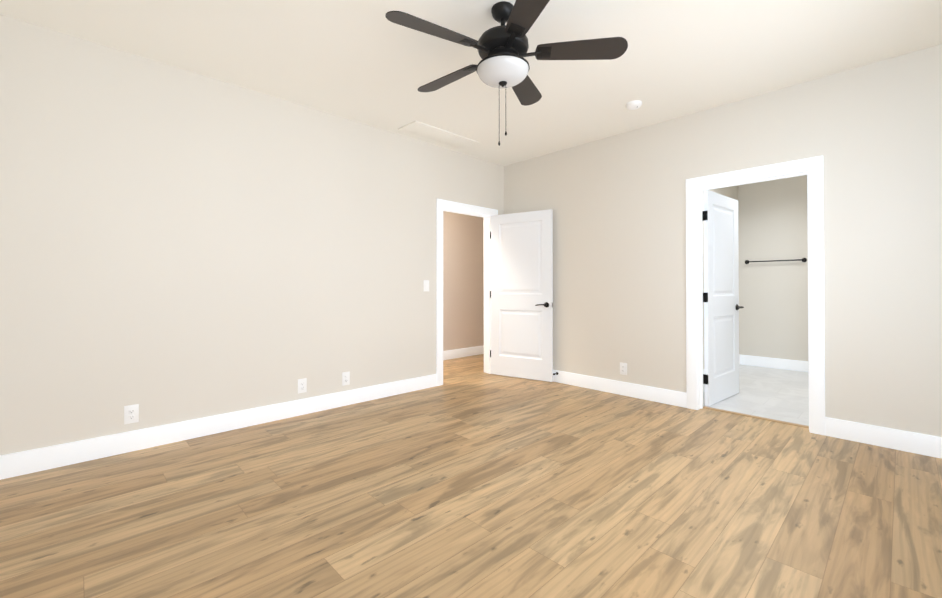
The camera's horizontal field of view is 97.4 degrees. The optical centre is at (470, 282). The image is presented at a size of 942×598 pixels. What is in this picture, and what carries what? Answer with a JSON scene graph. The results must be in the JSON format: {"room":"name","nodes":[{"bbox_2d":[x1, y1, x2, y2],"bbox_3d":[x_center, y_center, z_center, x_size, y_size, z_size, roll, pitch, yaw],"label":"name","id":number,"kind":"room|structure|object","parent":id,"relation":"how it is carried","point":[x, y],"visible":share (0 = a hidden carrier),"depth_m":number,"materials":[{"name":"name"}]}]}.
{"room":"empty bedroom","nodes":[
{"label":"empty bedroom","id":0,"kind":"room"},
{"bbox_2d":[0,14,503,454],"bbox_3d":[-0.758,-0.199,4.468,6.790,2.740,0.140,0,-1,-44],"label":"wall","id":1,"kind":"structure","parent":0,"point":[178,245],"depth_m":3.08,"materials":[{"name":"beige paint"}]},
{"bbox_2d":[124,404,138,423],"bbox_3d":[-2.335,0.902,2.844,0.078,0.125,0.009,0,-1,-44],"label":"electrical outlet","id":2,"kind":"object","parent":1,"relation":"attached to","point":[131,413],"visible":1,"depth_m":2.84,"materials":[{"name":"white plastic"}]},
{"bbox_2d":[0,374,436,479],"bbox_3d":[-1.711,1.092,3.435,3.660,0.140,0.015,0,-1,-44],"label":"baseboard","id":3,"kind":"structure","parent":1,"relation":"attached to","point":[35,460],"depth_m":3.04,"materials":[{"name":"white wood"}]},
{"bbox_2d":[298,378,306,393],"bbox_3d":[-1.490,0.909,3.654,0.078,0.125,0.009,0,-1,-44],"label":"electrical outlet","id":4,"kind":"object","parent":1,"relation":"attached to","point":[302,385],"visible":1,"depth_m":3.65,"materials":[{"name":"white plastic"}]},
{"bbox_2d":[342,371,349,385],"bbox_3d":[-1.190,0.911,3.941,0.078,0.125,0.009,0,-1,-44],"label":"electrical outlet","id":5,"kind":"object","parent":1,"relation":"attached to","point":[345,378],"visible":1,"depth_m":3.94,"materials":[{"name":"white plastic"}]},
{"bbox_2d":[424,280,428,290],"bbox_3d":[-0.495,0.032,4.612,0.078,0.125,0.012,0,-1,-44],"label":"light switch","id":6,"kind":"object","parent":1,"relation":"attached to","point":[426,285],"visible":1,"depth_m":4.61,"materials":[{"name":"white plastic"}]},
{"bbox_2d":[436,199,497,385],"bbox_3d":[-0.076,0.109,5.119,1.020,2.135,0.176,0,-1,-44],"label":"door frame","id":7,"kind":"structure","parent":1,"relation":"attached to","point":[441,204],"depth_m":4.96,"materials":[{"name":"white wood"}]},
{"bbox_2d":[491,209,552,381],"bbox_3d":[0.608,0.149,5.104,0.835,2.030,0.161,0,-1,33],"label":"bedroom door","id":8,"kind":"structure","parent":1,"relation":"in","point":[521,294],"depth_m":5.07,"materials":[{"name":"white wood"}]},
{"bbox_2d":[443,211,483,350],"bbox_3d":[-0.733,-0.185,6.168,4.680,2.740,0.140,0,-1,-44],"label":"wall","id":9,"kind":"structure","parent":0,"point":[463,280],"depth_m":6.65,"materials":[{"name":"paint"}]},
{"bbox_2d":[443,345,483,359],"bbox_3d":[-0.680,1.114,6.102,4.400,0.140,0.015,0,-1,-44],"label":"baseboard","id":10,"kind":"structure","parent":9,"relation":"attached to","point":[464,352],"depth_m":6.62,"materials":[{"name":"white wood"}]},
{"bbox_2d":[0,354,941,597],"bbox_3d":[0.359,1.191,3.290,6.790,0.060,5.790,0,-1,-44],"label":"floor","id":11,"kind":"structure","parent":0,"point":[483,485],"depth_m":2.11,"materials":[{"name":"brown wood"}]},
{"bbox_2d":[703,406,808,427],"bbox_3d":[2.447,1.160,3.591,0.050,0.008,0.795,0,-1,-44],"label":"threshold strip","id":12,"kind":"object","parent":11,"relation":"on","point":[768,419],"visible":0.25,"depth_m":3.55,"materials":[{"name":"brown"}]},
{"bbox_2d":[0,0,941,165],"bbox_3d":[0.800,-1.635,3.736,8.010,0.120,5.790,0,-1,-44],"label":"ceiling","id":13,"kind":"structure","parent":0,"point":[367,62],"depth_m":2.82,"materials":[{"name":"paint"}]},
{"bbox_2d":[398,120,478,148],"bbox_3d":[-0.327,-1.564,4.408,0.865,0.012,0.300,0,-1,-44],"label":"attic hatch","id":14,"kind":"object","parent":13,"relation":"attached to","point":[424,130],"visible":0.98,"depth_m":4.37,"materials":[{"name":"paint"}]},
{"bbox_2d":[385,0,627,145],"bbox_3d":[0.143,-1.190,2.413,1.335,0.792,1.309,0,-1,-44],"label":"fan","id":15,"kind":"object","parent":13,"relation":"hanging from","point":[502,49],"visible":1,"depth_m":2.32,"materials":[{"name":"black wood"}]},
{"bbox_2d":[626,100,641,109],"bbox_3d":[1.432,-1.557,3.636,0.132,0.039,0.132,0,-1,-44],"label":"smoke detector","id":16,"kind":"object","parent":13,"relation":"attached to","point":[634,105],"visible":1,"depth_m":3.60,"materials":[{"name":"white plastic"}]},
{"bbox_2d":[702,185,741,368],"bbox_3d":[2.932,-0.193,5.207,2.880,2.740,0.140,0,-1,-44],"label":"wall","id":17,"kind":"structure","parent":0,"point":[731,192],"depth_m":5.73,"materials":[{"name":"beige paint"}]},
{"bbox_2d":[504,44,941,436],"bbox_3d":[2.028,-0.203,3.967,0.140,2.740,4.440,0,-1,-44],"label":"wall","id":18,"kind":"structure","parent":0,"point":[870,133],"depth_m":3.22,"materials":[{"name":"beige paint"}]},
{"bbox_2d":[553,370,686,407],"bbox_3d":[1.225,1.103,4.682,0.015,0.140,2.280,0,-1,-44],"label":"baseboard","id":19,"kind":"structure","parent":18,"relation":"attached to","point":[671,397],"depth_m":4.29,"materials":[{"name":"white wood"}]},
{"bbox_2d":[620,362,626,374],"bbox_3d":[1.587,0.894,4.311,0.009,0.125,0.078,0,-1,-44],"label":"electrical outlet","id":20,"kind":"object","parent":18,"relation":"attached to","point":[623,368],"visible":1,"depth_m":4.31,"materials":[{"name":"white plastic"}]},
{"bbox_2d":[703,190,743,405],"bbox_3d":[2.512,0.141,4.136,0.800,2.030,0.161,0,-1,-39],"label":"bathroom door","id":21,"kind":"structure","parent":18,"relation":"in","point":[722,307],"depth_m":4.08,"materials":[{"name":"white wood"}]},
{"bbox_2d":[686,155,824,434],"bbox_3d":[2.411,0.096,3.566,0.176,2.135,0.985,0,-1,-44],"label":"door frame","id":22,"kind":"structure","parent":18,"relation":"attached to","point":[813,166],"depth_m":3.38,"materials":[{"name":"white wood"}]},
{"bbox_2d":[825,417,941,458],"bbox_3d":[3.047,1.087,2.781,0.015,0.140,1.015,0,-1,-44],"label":"baseboard","id":23,"kind":"structure","parent":18,"relation":"attached to","point":[918,443],"depth_m":2.91,"materials":[{"name":"white wood"}]},
{"bbox_2d":[703,364,808,425],"bbox_3d":[3.769,1.200,4.322,2.880,0.060,2.560,0,-1,-44],"label":"floor","id":24,"kind":"structure","parent":0,"point":[775,393],"depth_m":4.30,"materials":[{"name":"white tile"}]},
{"bbox_2d":[738,175,807,360],"bbox_3d":[4.761,-0.193,5.278,0.140,2.740,2.270,0,-1,-44],"label":"wall","id":25,"kind":"structure","parent":0,"point":[773,295],"depth_m":5.75,"materials":[{"name":"beige paint"}]},
{"bbox_2d":[740,355,808,371],"bbox_3d":[4.716,1.107,5.203,0.015,0.140,2.240,0,-1,-44],"label":"baseboard","id":26,"kind":"structure","parent":25,"relation":"attached to","point":[796,365],"depth_m":5.72,"materials":[{"name":"white wood"}]},
{"bbox_2d":[745,258,806,263],"bbox_3d":[4.189,-0.304,5.721,0.074,0.060,0.710,0,-1,-44],"label":"towel bar","id":27,"kind":"object","parent":25,"relation":"attached to","point":[802,259],"visible":1,"depth_m":5.67,"materials":[{"name":"black metal"}]}
]}

